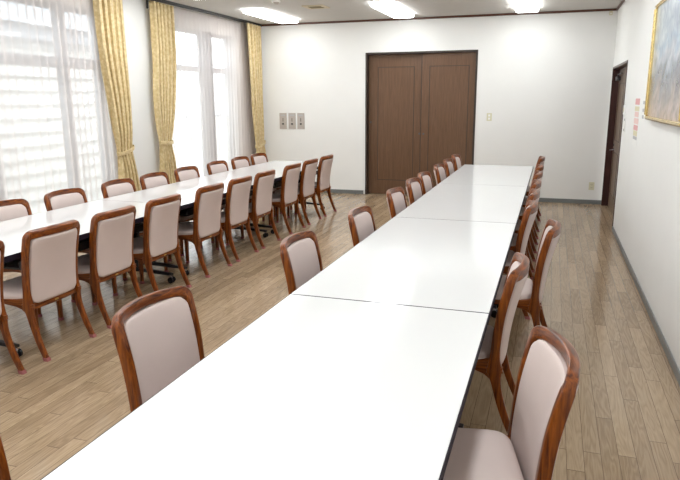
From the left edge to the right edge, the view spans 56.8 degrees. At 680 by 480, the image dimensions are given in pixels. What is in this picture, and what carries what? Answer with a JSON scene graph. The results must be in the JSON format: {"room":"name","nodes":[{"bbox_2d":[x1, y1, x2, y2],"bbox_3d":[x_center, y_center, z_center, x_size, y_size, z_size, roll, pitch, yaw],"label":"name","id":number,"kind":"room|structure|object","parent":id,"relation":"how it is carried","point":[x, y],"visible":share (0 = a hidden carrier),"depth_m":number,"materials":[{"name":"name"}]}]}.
{"room":"dining hall","nodes":[
{"label":"dining hall","id":0,"kind":"room"},
{"bbox_2d":[36,0,255,189],"bbox_3d":[-3.582,-0.995,5.320,0.200,2.861,12.709,4,13,18],"label":"wall","id":1,"kind":"structure","parent":0,"point":[136,15],"depth_m":8.15,"materials":[{"name":"paint"}]},
{"bbox_2d":[0,0,110,200],"bbox_3d":[-3.240,-1.123,6.346,0.080,2.540,2.580,4,13,18],"label":"window","id":2,"kind":"structure","parent":1,"relation":"in","point":[37,3],"depth_m":6.93,"materials":[{"name":"grey metal"}]},
{"bbox_2d":[175,27,234,175],"bbox_3d":[-2.171,-1.833,9.489,0.080,2.540,2.230,4,13,18],"label":"window","id":3,"kind":"structure","parent":1,"relation":"in","point":[208,104],"depth_m":9.76,"materials":[{"name":"grey metal"}]},
{"bbox_2d":[0,192,679,479],"bbox_3d":[-0.650,0.625,4.796,6.298,0.100,13.109,4,13,18],"label":"floor","id":4,"kind":"structure","parent":0,"point":[623,422],"depth_m":4.17,"materials":[{"name":"brown wood"}]},
{"bbox_2d":[0,436,10,479],"bbox_3d":[-0.865,0.874,1.539,0.526,0.840,0.468,4,13,18],"label":"dining chair","id":5,"kind":"object","parent":4,"relation":"on","point":[4,469],"visible":1,"depth_m":1.74,"materials":[{"name":"brown wood"}]},
{"bbox_2d":[0,240,26,374],"bbox_3d":[-2.215,0.423,3.582,0.526,0.840,0.468,4,13,18],"label":"dining chair","id":6,"kind":"object","parent":4,"relation":"on","point":[4,328],"visible":1,"depth_m":3.75,"materials":[{"name":"brown wood"}]},
{"bbox_2d":[0,251,1,314],"bbox_3d":[-2.036,0.286,3.490,0.143,0.441,0.396,4,13,18],"label":"backrest cushion","id":7,"kind":"object","parent":6,"relation":"on","point":[0,251],"depth_m":3.69,"materials":[{"name":"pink fabric"}]},
{"bbox_2d":[0,199,74,316],"bbox_3d":[-2.443,0.120,4.941,0.526,0.840,0.468,4,13,18],"label":"dining chair","id":8,"kind":"object","parent":4,"relation":"on","point":[12,208],"visible":0.2,"depth_m":5.00,"materials":[{"name":"fabric"}]},
{"bbox_2d":[0,204,27,221],"bbox_3d":[-2.623,-0.042,4.966,0.143,0.441,0.396,4,13,18],"label":"backrest cushion","id":9,"kind":"object","parent":8,"relation":"on","point":[8,211],"depth_m":5.00,"materials":[{"name":"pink fabric"}]},
{"bbox_2d":[3,219,96,361],"bbox_3d":[-2.017,0.292,4.162,0.526,0.840,0.468,4,13,18],"label":"dining chair","id":10,"kind":"object","parent":4,"relation":"on","point":[49,254],"visible":0.99,"depth_m":3.99,"materials":[{"name":"brown wood"}]},
{"bbox_2d":[3,276,22,298],"bbox_3d":[-2.087,0.303,4.189,0.380,0.060,0.446,4,13,18],"label":"seat cushion","id":11,"kind":"object","parent":10,"relation":"on","point":[12,288],"depth_m":4.03,"materials":[{"name":"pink fabric"}]},
{"bbox_2d":[29,228,76,302],"bbox_3d":[-1.838,0.154,4.070,0.143,0.441,0.396,4,13,18],"label":"backrest cushion","id":12,"kind":"object","parent":10,"relation":"on","point":[52,253],"depth_m":4.01,"materials":[{"name":"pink fabric"}]},
{"bbox_2d":[44,188,126,280],"bbox_3d":[-2.235,-0.018,5.552,0.526,0.840,0.468,4,13,18],"label":"dining chair","id":13,"kind":"object","parent":4,"relation":"on","point":[72,196],"visible":0.27,"depth_m":5.54,"materials":[{"name":"fabric"}]},
{"bbox_2d":[50,193,83,209],"bbox_3d":[-2.415,-0.180,5.577,0.143,0.441,0.396,4,13,18],"label":"backrest cushion","id":14,"kind":"object","parent":13,"relation":"on","point":[68,199],"depth_m":5.54,"materials":[{"name":"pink fabric"}]},
{"bbox_2d":[0,200,184,356],"bbox_3d":[-2.124,0.205,4.877,0.930,0.700,1.987,4,13,18],"label":"conference table","id":15,"kind":"object","parent":4,"relation":"on","point":[12,231],"visible":0.4,"depth_m":4.87,"materials":[{"name":"white laminate"}]},
{"bbox_2d":[3,223,142,269],"bbox_3d":[-2.125,-0.047,4.820,0.672,0.125,1.516,4,13,18],"label":"shelf","id":16,"kind":"object","parent":15,"relation":"attached to","point":[84,244],"depth_m":4.54,"materials":[{"name":"black metal"}]},
{"bbox_2d":[56,205,142,328],"bbox_3d":[-1.824,0.164,4.730,0.526,0.840,0.468,4,13,18],"label":"dining chair","id":17,"kind":"object","parent":4,"relation":"on","point":[111,235],"visible":0.93,"depth_m":4.55,"materials":[{"name":"brown wood"}]},
{"bbox_2d":[78,254,89,273],"bbox_3d":[-1.894,0.175,4.756,0.380,0.060,0.446,4,13,18],"label":"seat cushion","id":18,"kind":"object","parent":17,"relation":"on","point":[83,260],"depth_m":4.61,"materials":[{"name":"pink fabric"}]},
{"bbox_2d":[96,212,133,276],"bbox_3d":[-1.645,0.026,4.638,0.143,0.441,0.396,4,13,18],"label":"backrest cushion","id":19,"kind":"object","parent":17,"relation":"on","point":[114,231],"depth_m":4.58,"materials":[{"name":"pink fabric"}]},
{"bbox_2d":[101,178,171,260],"bbox_3d":[-2.006,-0.170,6.225,0.526,0.840,0.468,4,13,18],"label":"dining chair","id":20,"kind":"object","parent":4,"relation":"on","point":[126,185],"visible":0.3,"depth_m":6.22,"materials":[{"name":"fabric"}]},
{"bbox_2d":[106,183,133,196],"bbox_3d":[-2.186,-0.332,6.250,0.143,0.441,0.396,4,13,18],"label":"backrest cushion","id":21,"kind":"object","parent":20,"relation":"on","point":[117,189],"depth_m":6.22,"materials":[{"name":"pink fabric"}]},
{"bbox_2d":[111,193,191,295],"bbox_3d":[-1.626,0.032,5.313,0.526,0.840,0.468,4,13,18],"label":"dining chair","id":22,"kind":"object","parent":4,"relation":"on","point":[159,240],"visible":0.92,"depth_m":5.14,"materials":[{"name":"fabric"}]},
{"bbox_2d":[133,237,142,253],"bbox_3d":[-1.695,0.043,5.339,0.380,0.060,0.446,4,13,18],"label":"seat cushion","id":23,"kind":"object","parent":22,"relation":"on","point":[138,241],"depth_m":5.20,"materials":[{"name":"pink fabric"}]},
{"bbox_2d":[149,200,179,256],"bbox_3d":[-1.447,-0.105,5.221,0.143,0.441,0.396,4,13,18],"label":"backrest cushion","id":24,"kind":"object","parent":22,"relation":"on","point":[163,214],"depth_m":5.16,"materials":[{"name":"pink fabric"}]},
{"bbox_2d":[111,286,204,411],"bbox_3d":[-0.561,0.651,2.527,0.526,0.840,0.468,5,14,21],"label":"dining chair","id":25,"kind":"object","parent":4,"relation":"on","point":[157,336],"visible":0.46,"depth_m":2.51,"materials":[{"name":"fabric"}]},
{"bbox_2d":[124,297,199,402],"bbox_3d":[-0.738,0.487,2.561,0.143,0.441,0.396,5,14,21],"label":"backrest cushion","id":26,"kind":"object","parent":25,"relation":"on","point":[162,334],"depth_m":2.54,"materials":[{"name":"pink fabric"}]},
{"bbox_2d":[140,172,202,255],"bbox_3d":[-1.815,-0.297,6.785,0.526,0.840,0.468,4,13,18],"label":"dining chair","id":27,"kind":"object","parent":4,"relation":"on","point":[156,179],"visible":0.26,"depth_m":6.71,"materials":[{"name":"fabric"}]},
{"bbox_2d":[144,176,167,188],"bbox_3d":[-1.996,-0.459,6.810,0.143,0.441,0.396,4,13,18],"label":"backrest cushion","id":28,"kind":"object","parent":27,"relation":"on","point":[154,181],"depth_m":6.79,"materials":[{"name":"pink fabric"}]},
{"bbox_2d":[100,175,276,274],"bbox_3d":[-1.497,-0.212,6.719,0.930,0.700,1.987,4,13,18],"label":"conference table","id":29,"kind":"object","parent":4,"relation":"on","point":[187,189],"visible":0.34,"depth_m":6.35,"materials":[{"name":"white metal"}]},
{"bbox_2d":[179,191,251,215],"bbox_3d":[-1.498,-0.463,6.662,0.672,0.125,1.516,4,13,18],"label":"shelf","id":30,"kind":"object","parent":29,"relation":"attached to","point":[185,195],"depth_m":6.09,"materials":[{"name":"black metal"}]},
{"bbox_2d":[163,182,232,277],"bbox_3d":[-1.388,-0.126,6.012,0.526,0.840,0.468,4,13,18],"label":"dining chair","id":31,"kind":"object","parent":4,"relation":"on","point":[206,224],"visible":0.93,"depth_m":5.83,"materials":[{"name":"fabric"}]},
{"bbox_2d":[178,222,192,234],"bbox_3d":[-1.458,-0.115,6.038,0.380,0.060,0.446,4,13,18],"label":"seat cushion","id":32,"kind":"object","parent":31,"relation":"on","point":[184,228],"depth_m":5.88,"materials":[{"name":"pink fabric"}]},
{"bbox_2d":[198,188,222,237],"bbox_3d":[-1.209,-0.263,5.920,0.143,0.441,0.396,4,13,18],"label":"backrest cushion","id":33,"kind":"object","parent":31,"relation":"on","point":[210,199],"depth_m":5.84,"materials":[{"name":"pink fabric"}]},
{"bbox_2d":[174,166,224,242],"bbox_3d":[-1.613,-0.431,7.380,0.526,0.840,0.468,4,13,18],"label":"dining chair","id":34,"kind":"object","parent":4,"relation":"on","point":[187,172],"visible":0.23,"depth_m":7.36,"materials":[{"name":"fabric"}]},
{"bbox_2d":[178,170,197,180],"bbox_3d":[-1.793,-0.593,7.405,0.143,0.441,0.396,4,13,18],"label":"backrest cushion","id":35,"kind":"object","parent":34,"relation":"on","point":[184,175],"depth_m":7.39,"materials":[{"name":"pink fabric"}]},
{"bbox_2d":[200,175,258,261],"bbox_3d":[-1.197,-0.252,6.572,0.526,0.840,0.468,4,13,18],"label":"dining chair","id":36,"kind":"object","parent":4,"relation":"on","point":[236,214],"visible":0.9,"depth_m":6.38,"materials":[{"name":"fabric"}]},
{"bbox_2d":[230,180,250,225],"bbox_3d":[-1.018,-0.390,6.480,0.143,0.441,0.396,4,13,18],"label":"backrest cushion","id":37,"kind":"object","parent":36,"relation":"on","point":[240,189],"depth_m":6.40,"materials":[{"name":"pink fabric"}]},
{"bbox_2d":[207,160,251,230],"bbox_3d":[-1.384,-0.583,8.052,0.526,0.840,0.468,4,13,18],"label":"dining chair","id":38,"kind":"object","parent":4,"relation":"on","point":[213,167],"visible":0.23,"depth_m":8.05,"materials":[{"name":"fabric"}]},
{"bbox_2d":[210,164,226,173],"bbox_3d":[-1.565,-0.745,8.076,0.143,0.441,0.396,4,13,18],"label":"backrest cushion","id":39,"kind":"object","parent":38,"relation":"on","point":[214,168],"depth_m":8.06,"materials":[{"name":"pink fabric"}]},
{"bbox_2d":[223,169,280,248],"bbox_3d":[-1.008,-0.378,7.128,0.526,0.840,0.468,4,13,18],"label":"dining chair","id":40,"kind":"object","parent":4,"relation":"on","point":[261,205],"visible":0.86,"depth_m":6.93,"materials":[{"name":"fabric"}]},
{"bbox_2d":[223,203,251,212],"bbox_3d":[-1.078,-0.367,7.154,0.380,0.060,0.446,4,13,18],"label":"seat cushion","id":41,"kind":"object","parent":40,"relation":"on","point":[250,204],"depth_m":7.01,"materials":[{"name":"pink fabric"}]},
{"bbox_2d":[256,174,274,214],"bbox_3d":[-0.829,-0.515,7.035,0.143,0.441,0.396,4,13,18],"label":"backrest cushion","id":42,"kind":"object","parent":40,"relation":"on","point":[264,186],"depth_m":6.95,"materials":[{"name":"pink fabric"}]},
{"bbox_2d":[231,156,275,221],"bbox_3d":[-1.184,-0.716,8.640,0.526,0.840,0.468,4,13,18],"label":"dining chair","id":43,"kind":"object","parent":4,"relation":"on","point":[241,161],"visible":0.23,"depth_m":8.66,"materials":[{"name":"brown wood"}]},
{"bbox_2d":[234,159,248,168],"bbox_3d":[-1.364,-0.878,8.665,0.143,0.441,0.396,4,13,18],"label":"backrest cushion","id":44,"kind":"object","parent":43,"relation":"on","point":[238,163],"depth_m":8.65,"materials":[{"name":"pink fabric"}]},
{"bbox_2d":[40,294,488,479],"bbox_3d":[-0.125,0.847,1.962,0.930,0.700,2.097,4,13,18],"label":"conference table","id":45,"kind":"object","parent":4,"relation":"on","point":[312,388],"visible":0.86,"depth_m":1.90,"materials":[{"name":"white laminate"}]},
{"bbox_2d":[208,161,324,233],"bbox_3d":[-0.870,-0.628,8.561,0.930,0.700,1.987,4,13,18],"label":"conference table","id":46,"kind":"object","parent":4,"relation":"on","point":[279,166],"visible":0.26,"depth_m":8.22,"materials":[{"name":"white laminate"}]},
{"bbox_2d":[273,170,317,187],"bbox_3d":[-0.871,-0.879,8.505,0.672,0.125,1.516,4,13,18],"label":"shelf","id":47,"kind":"object","parent":46,"relation":"attached to","point":[277,172],"depth_m":7.87,"materials":[{"name":"black metal"}]},
{"bbox_2d":[251,153,291,213],"bbox_3d":[-0.999,-0.839,9.184,0.526,0.840,0.468,4,13,18],"label":"dining chair","id":48,"kind":"object","parent":4,"relation":"on","point":[261,157],"visible":0.24,"depth_m":9.18,"materials":[{"name":"fabric"}]},
{"bbox_2d":[253,156,266,164],"bbox_3d":[-1.179,-1.001,9.209,0.143,0.441,0.396,4,13,18],"label":"backrest cushion","id":49,"kind":"object","parent":48,"relation":"on","point":[259,159],"depth_m":9.19,"materials":[{"name":"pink fabric"}]},
{"bbox_2d":[257,162,305,233],"bbox_3d":[-0.761,-0.542,7.854,0.526,0.840,0.468,4,13,18],"label":"dining chair","id":50,"kind":"object","parent":4,"relation":"on","point":[288,196],"visible":0.91,"depth_m":7.66,"materials":[{"name":"fabric"}]},
{"bbox_2d":[284,167,300,203],"bbox_3d":[-0.582,-0.680,7.762,0.143,0.441,0.396,4,13,18],"label":"backrest cushion","id":51,"kind":"object","parent":50,"relation":"on","point":[291,174],"depth_m":7.66,"materials":[{"name":"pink fabric"}]},
{"bbox_2d":[275,158,321,224],"bbox_3d":[-0.567,-0.670,8.424,0.526,0.840,0.468,4,13,18],"label":"dining chair","id":52,"kind":"object","parent":4,"relation":"on","point":[306,190],"visible":0.91,"depth_m":8.23,"materials":[{"name":"fabric"}]},
{"bbox_2d":[275,187,299,193],"bbox_3d":[-0.637,-0.659,8.450,0.380,0.060,0.446,4,13,18],"label":"seat cushion","id":53,"kind":"object","parent":52,"relation":"on","point":[277,191],"depth_m":8.29,"materials":[{"name":"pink fabric"}]},
{"bbox_2d":[303,162,317,196],"bbox_3d":[-0.388,-0.808,8.332,0.143,0.441,0.396,4,13,18],"label":"backrest cushion","id":54,"kind":"object","parent":52,"relation":"on","point":[309,168],"depth_m":8.23,"materials":[{"name":"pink fabric"}]},
{"bbox_2d":[280,230,322,293],"bbox_3d":[-0.052,0.397,3.650,0.526,0.840,0.468,4,13,18],"label":"dining chair","id":55,"kind":"object","parent":4,"relation":"on","point":[300,255],"visible":0.35,"depth_m":3.64,"materials":[{"name":"fabric"}]},
{"bbox_2d":[287,238,319,288],"bbox_3d":[-0.232,0.235,3.675,0.143,0.441,0.396,4,13,18],"label":"backrest cushion","id":56,"kind":"object","parent":55,"relation":"on","point":[303,253],"depth_m":3.68,"materials":[{"name":"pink fabric"}]},
{"bbox_2d":[294,154,336,216],"bbox_3d":[-0.369,-0.802,9.007,0.526,0.840,0.468,4,13,18],"label":"dining chair","id":57,"kind":"object","parent":4,"relation":"on","point":[322,184],"visible":0.86,"depth_m":8.80,"materials":[{"name":"brown wood"}]},
{"bbox_2d":[320,158,332,189],"bbox_3d":[-0.190,-0.940,8.915,0.143,0.441,0.396,4,13,18],"label":"backrest cushion","id":58,"kind":"object","parent":57,"relation":"on","point":[325,163],"depth_m":8.81,"materials":[{"name":"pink fabric"}]},
{"bbox_2d":[348,206,375,246],"bbox_3d":[0.333,0.201,4.516,0.526,0.840,0.468,4,13,18],"label":"dining chair","id":59,"kind":"object","parent":4,"relation":"on","point":[361,222],"visible":0.34,"depth_m":4.51,"materials":[{"name":"fabric"}]},
{"bbox_2d":[386,187,406,218],"bbox_3d":[0.673,-0.022,5.502,0.526,0.840,0.468,4,13,18],"label":"dining chair","id":60,"kind":"object","parent":4,"relation":"on","point":[396,199],"visible":0.32,"depth_m":5.50,"materials":[{"name":"fabric"}]},
{"bbox_2d":[291,217,515,427],"bbox_3d":[0.536,0.408,3.906,0.930,0.700,2.097,4,13,18],"label":"conference table","id":61,"kind":"object","parent":4,"relation":"on","point":[459,265],"visible":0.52,"depth_m":3.46,"materials":[{"name":"white laminate"}]},
{"bbox_2d":[406,177,422,204],"bbox_3d":[0.910,-0.176,6.181,0.526,0.840,0.468,4,13,18],"label":"dining chair","id":62,"kind":"object","parent":4,"relation":"on","point":[414,189],"visible":0.32,"depth_m":6.18,"materials":[{"name":"brown wood"}]},
{"bbox_2d":[418,171,432,194],"bbox_3d":[1.089,-0.295,6.710,0.526,0.840,0.468,4,13,18],"label":"dining chair","id":63,"kind":"object","parent":4,"relation":"on","point":[425,177],"visible":0.27,"depth_m":6.75,"materials":[{"name":"fabric"}]},
{"bbox_2d":[422,175,431,192],"bbox_3d":[0.909,-0.457,6.735,0.143,0.441,0.396,4,13,18],"label":"backrest cushion","id":64,"kind":"object","parent":63,"relation":"on","point":[427,179],"depth_m":6.78,"materials":[{"name":"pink fabric"}]},
{"bbox_2d":[434,163,446,183],"bbox_3d":[1.379,-0.480,7.531,0.526,0.840,0.468,4,13,18],"label":"dining chair","id":65,"kind":"object","parent":4,"relation":"on","point":[440,174],"visible":0.3,"depth_m":7.52,"materials":[{"name":"fabric"}]},
{"bbox_2d":[443,158,454,176],"bbox_3d":[1.591,-0.621,8.154,0.526,0.840,0.468,4,13,18],"label":"dining chair","id":66,"kind":"object","parent":4,"relation":"on","point":[449,165],"visible":0.28,"depth_m":8.18,"materials":[{"name":"fabric"}]},
{"bbox_2d":[451,154,461,170],"bbox_3d":[1.813,-0.769,8.806,0.526,0.840,0.468,4,13,18],"label":"dining chair","id":67,"kind":"object","parent":4,"relation":"on","point":[456,158],"visible":0.23,"depth_m":8.83,"materials":[{"name":"brown wood"}]},
{"bbox_2d":[394,183,526,307],"bbox_3d":[1.198,-0.031,5.850,0.930,0.700,2.097,4,13,18],"label":"conference table","id":68,"kind":"object","parent":4,"relation":"on","point":[463,202],"visible":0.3,"depth_m":5.51,"materials":[{"name":"white laminate"}]},
{"bbox_2d":[440,164,533,188],"bbox_3d":[1.859,-0.470,7.794,0.930,0.700,2.097,4,13,18],"label":"conference table","id":69,"kind":"object","parent":4,"relation":"on","point":[501,175],"visible":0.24,"depth_m":7.54,"materials":[{"name":"white laminate"}]},
{"bbox_2d":[475,252,529,432],"bbox_3d":[0.668,0.492,3.210,0.526,0.840,0.468,4,13,18],"label":"dining chair","id":70,"kind":"object","parent":4,"relation":"on","point":[493,353],"visible":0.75,"depth_m":2.98,"materials":[{"name":"brown wood"}]},
{"bbox_2d":[478,325,493,358],"bbox_3d":[0.598,0.503,3.237,0.380,0.060,0.446,4,13,18],"label":"seat cushion","id":71,"kind":"object","parent":70,"relation":"on","point":[486,352],"depth_m":3.06,"materials":[{"name":"pink fabric"}]},
{"bbox_2d":[500,261,527,363],"bbox_3d":[0.847,0.354,3.118,0.143,0.441,0.396,4,13,18],"label":"backrest cushion","id":72,"kind":"object","parent":70,"relation":"on","point":[521,279],"depth_m":2.96,"materials":[{"name":"pink fabric"}]},
{"bbox_2d":[443,325,580,479],"bbox_3d":[0.486,0.739,2.113,0.526,0.840,0.468,1,13,5],"label":"dining chair","id":73,"kind":"object","parent":4,"relation":"on","point":[548,377],"visible":0.91,"depth_m":2.06,"materials":[{"name":"fabric"}]},
{"bbox_2d":[443,428,523,479],"bbox_3d":[0.413,0.753,2.123,0.380,0.060,0.446,1,13,5],"label":"seat cushion","id":74,"kind":"object","parent":73,"relation":"on","point":[476,454],"depth_m":2.12,"materials":[{"name":"pink fabric"}]},
{"bbox_2d":[511,340,578,479],"bbox_3d":[0.673,0.592,2.062,0.143,0.441,0.396,1,13,5],"label":"backrest cushion","id":75,"kind":"object","parent":73,"relation":"on","point":[543,367],"depth_m":2.09,"materials":[{"name":"pink fabric"}]},
{"bbox_2d":[503,200,537,319],"bbox_3d":[1.234,0.116,4.872,0.526,0.840,0.468,4,13,18],"label":"dining chair","id":76,"kind":"object","parent":4,"relation":"on","point":[530,212],"visible":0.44,"depth_m":4.60,"materials":[{"name":"fabric"}]},
{"bbox_2d":[505,250,513,265],"bbox_3d":[1.164,0.127,4.898,0.380,0.060,0.446,4,13,18],"label":"seat cushion","id":77,"kind":"object","parent":76,"relation":"on","point":[511,253],"depth_m":4.76,"materials":[{"name":"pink fabric"}]},
{"bbox_2d":[520,205,536,254],"bbox_3d":[1.412,-0.022,4.780,0.143,0.441,0.396,4,13,18],"label":"backrest cushion","id":78,"kind":"object","parent":76,"relation":"on","point":[533,212],"depth_m":4.61,"materials":[{"name":"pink fabric"}]},
{"bbox_2d":[510,188,539,279],"bbox_3d":[1.446,-0.025,5.497,0.526,0.840,0.468,4,13,18],"label":"dining chair","id":79,"kind":"object","parent":4,"relation":"on","point":[534,194],"visible":0.2,"depth_m":5.29,"materials":[{"name":"brown wood"}]},
{"bbox_2d":[494,219,560,326],"bbox_3d":[1.133,0.290,4.098,0.526,0.840,0.468,4,13,18],"label":"dining chair","id":80,"kind":"object","parent":4,"relation":"on","point":[530,299],"visible":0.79,"depth_m":3.87,"materials":[{"name":"brown wood"}]},
{"bbox_2d":[496,275,532,299],"bbox_3d":[1.064,0.301,4.124,0.380,0.060,0.446,4,13,18],"label":"seat cushion","id":81,"kind":"object","parent":80,"relation":"on","point":[527,292],"depth_m":3.95,"materials":[{"name":"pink fabric"}]},
{"bbox_2d":[534,226,559,302],"bbox_3d":[1.312,0.152,4.006,0.143,0.441,0.396,4,13,18],"label":"backrest cushion","id":82,"kind":"object","parent":80,"relation":"on","point":[555,238],"depth_m":3.86,"materials":[{"name":"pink fabric"}]},
{"bbox_2d":[515,179,541,272],"bbox_3d":[1.660,-0.167,6.127,0.526,0.840,0.468,4,13,18],"label":"dining chair","id":83,"kind":"object","parent":4,"relation":"on","point":[536,184],"visible":0.26,"depth_m":5.93,"materials":[{"name":"brown wood"}]},
{"bbox_2d":[519,170,542,252],"bbox_3d":[1.909,-0.332,6.858,0.526,0.840,0.468,4,13,18],"label":"dining chair","id":84,"kind":"object","parent":4,"relation":"on","point":[538,175],"visible":0.24,"depth_m":6.66,"materials":[{"name":"brown wood"}]},
{"bbox_2d":[522,164,543,238],"bbox_3d":[2.139,-0.485,7.534,0.526,0.840,0.468,4,13,18],"label":"dining chair","id":85,"kind":"object","parent":4,"relation":"on","point":[539,167],"visible":0.23,"depth_m":7.33,"materials":[{"name":"brown wood"}]},
{"bbox_2d":[526,156,544,220],"bbox_3d":[2.498,-0.724,8.589,0.526,0.840,0.468,4,13,18],"label":"dining chair","id":86,"kind":"object","parent":4,"relation":"on","point":[541,159],"visible":0.25,"depth_m":8.38,"materials":[{"name":"brown wood"}]},
{"bbox_2d":[167,0,621,23],"bbox_3d":[-0.665,-2.264,4.148,6.298,0.100,13.109,4,13,18],"label":"ceiling","id":87,"kind":"structure","parent":0,"point":[339,10],"depth_m":8.86,"materials":[{"name":"paint"}]},
{"bbox_2d":[146,0,261,26],"bbox_3d":[-1.908,-3.284,9.298,0.110,0.150,3.271,4,13,18],"label":"rail","id":88,"kind":"object","parent":87,"relation":"attached to","point":[161,1],"visible":0.94,"depth_m":8.94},
{"bbox_2d":[149,1,176,183],"bbox_3d":[-2.302,-1.684,8.414,0.092,2.800,0.531,4,13,18],"label":"drape","id":89,"kind":"object","parent":88,"relation":"hanging from","point":[162,22],"visible":0.77,"depth_m":8.28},
{"bbox_2d":[172,7,255,176],"bbox_3d":[-1.923,-1.988,9.739,0.023,2.820,3.031,4,13,18],"label":"sheer curtain","id":90,"kind":"object","parent":88,"relation":"hanging from","point":[200,35],"visible":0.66,"depth_m":9.58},
{"bbox_2d":[247,23,265,156],"bbox_3d":[-1.419,-2.230,10.829,0.088,2.800,0.612,4,13,19],"label":"drape","id":91,"kind":"object","parent":88,"relation":"hanging from","point":[253,31],"visible":0.8,"depth_m":10.69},
{"bbox_2d":[242,8,297,23],"bbox_3d":[-1.032,-3.396,9.554,0.316,0.052,1.420,4,13,18],"label":"ceiling light","id":92,"kind":"object","parent":87,"relation":"attached to","point":[257,12],"visible":1,"depth_m":9.36,"materials":[{"name":"white"}]},
{"bbox_2d":[370,1,413,17],"bbox_3d":[0.761,-3.275,8.971,0.316,0.052,1.420,4,13,18],"label":"ceiling light","id":93,"kind":"object","parent":87,"relation":"attached to","point":[390,8],"visible":1,"depth_m":8.70,"materials":[{"name":"white"}]},
{"bbox_2d":[511,0,538,12],"bbox_3d":[2.479,-3.159,8.413,0.316,0.052,1.420,4,13,18],"label":"ceiling light","id":94,"kind":"object","parent":87,"relation":"attached to","point":[521,6],"visible":1,"depth_m":8.39,"materials":[{"name":"white"}]},
{"bbox_3d":[-3.042,-2.531,5.965,0.110,0.150,3.112,4,13,18],"label":"rail","id":95,"kind":"object","parent":87,"relation":"attached to","visible":0},
{"bbox_2d":[0,0,117,212],"bbox_3d":[-3.086,-1.216,6.321,0.023,2.820,2.964,4,13,18],"label":"sheer curtain","id":96,"kind":"object","parent":95,"relation":"hanging from","point":[62,2],"visible":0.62,"depth_m":6.55,"materials":[{"name":"fabric"}]},
{"bbox_2d":[93,0,140,190],"bbox_3d":[-2.599,-1.487,7.543,0.092,2.800,0.659,4,13,18],"label":"drape","id":97,"kind":"object","parent":95,"relation":"hanging from","point":[108,14],"visible":0.84,"depth_m":7.37,"materials":[{"name":"fabric"}]},
{"bbox_2d":[261,11,617,199],"bbox_3d":[1.351,-2.153,10.373,6.298,2.861,0.240,4,13,18],"label":"wall","id":98,"kind":"structure","parent":0,"point":[544,80],"depth_m":9.87,"materials":[{"name":"paint"}]},
{"bbox_2d":[279,113,286,128],"bbox_3d":[-1.001,-2.089,11.042,0.134,0.274,0.030,4,13,18],"label":"controller","id":99,"kind":"object","parent":98,"relation":"attached to","point":[283,116],"visible":1,"depth_m":11.04,"materials":[{"name":"grey plastic"}]},
{"bbox_2d":[288,113,295,128],"bbox_3d":[-0.839,-2.078,10.989,0.134,0.274,0.030,4,13,18],"label":"controller","id":100,"kind":"object","parent":98,"relation":"attached to","point":[292,116],"visible":1,"depth_m":10.99,"materials":[{"name":"grey plastic"}]},
{"bbox_2d":[297,113,304,128],"bbox_3d":[-0.683,-2.068,10.938,0.134,0.274,0.030,4,13,18],"label":"controller","id":101,"kind":"object","parent":98,"relation":"attached to","point":[300,116],"visible":1,"depth_m":10.94,"materials":[{"name":"grey plastic"}]},
{"bbox_2d":[365,50,477,194],"bbox_3d":[1.315,-1.891,10.389,1.821,2.344,0.162,4,13,18],"label":"door","id":102,"kind":"structure","parent":98,"relation":"in","point":[420,106],"depth_m":10.36,"materials":[{"name":"brown wood"}]},
{"bbox_2d":[262,8,617,25],"bbox_3d":[1.255,-3.509,9.958,5.798,0.032,0.022,4,13,18],"label":"trim","id":103,"kind":"structure","parent":98,"relation":"attached to","point":[610,9],"depth_m":9.81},
{"bbox_2d":[325,189,600,203],"bbox_3d":[1.271,-0.766,10.578,5.798,0.065,0.012,4,13,18],"label":"baseboard","id":104,"kind":"structure","parent":98,"relation":"attached to","point":[557,200],"depth_m":9.88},
{"bbox_2d":[613,0,679,369],"bbox_3d":[2.131,-0.609,3.469,0.240,2.861,12.720,4,13,18],"label":"wall","id":105,"kind":"structure","parent":0,"point":[646,223],"depth_m":5.30,"materials":[{"name":"paint"}]},
{"bbox_2d":[601,60,627,225],"bbox_3d":[3.762,-1.312,8.453,0.188,2.035,1.970,4,13,18],"label":"door","id":106,"kind":"structure","parent":105,"relation":"in","point":[619,74],"depth_m":9.16,"materials":[{"name":"brown wood"}]},
{"bbox_2d":[632,98,639,146],"bbox_3d":[2.958,-1.175,6.288,0.002,0.468,0.382,4,13,18],"label":"notice","id":107,"kind":"object","parent":105,"relation":"attached to","point":[637,102],"visible":1,"depth_m":6.28,"materials":[{"name":"paper"}]},
{"bbox_2d":[639,98,645,122],"bbox_3d":[2.825,-1.213,5.872,0.002,0.220,0.400,4,13,18],"label":"notice","id":108,"kind":"object","parent":105,"relation":"attached to","point":[642,105],"visible":0.84,"depth_m":5.89,"materials":[{"name":"paper"}]},
{"bbox_2d":[612,226,679,385],"bbox_3d":[1.688,0.969,2.842,0.012,0.060,10.620,4,13,18],"label":"baseboard","id":109,"kind":"structure","parent":105,"relation":"attached to","point":[676,371],"depth_m":4.60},
{"bbox_2d":[644,0,679,126],"bbox_3d":[2.355,-1.308,4.503,0.058,0.922,1.618,4,13,18],"label":"framed picture","id":110,"kind":"object","parent":105,"relation":"attached to","point":[662,101],"visible":1,"depth_m":4.63,"materials":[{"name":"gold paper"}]},
{"label":"outside","id":111,"kind":"structure","parent":0,"visible":0},
{"bbox_2d":[180,160,227,175],"bbox_3d":[-17.554,-2.244,19.130,35.000,0.100,60.000,4,13,18],"label":"ground","id":112,"kind":"structure","parent":111,"point":[200,166],"depth_m":17.39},
{"bbox_2d":[0,1,101,214],"bbox_3d":[-6.953,-2.698,6.509,3.650,6.200,11.300,4,13,18],"label":"neighbouring house","id":113,"kind":"structure","parent":112,"relation":"on","point":[33,116],"depth_m":9.43,"materials":[{"name":"white"}]},
{"bbox_2d":[172,114,227,167],"bbox_3d":[-3.724,-3.144,19.352,0.280,1.420,14.500,4,13,18],"label":"wall","id":114,"kind":"structure","parent":112,"relation":"on","point":[197,130],"depth_m":17.77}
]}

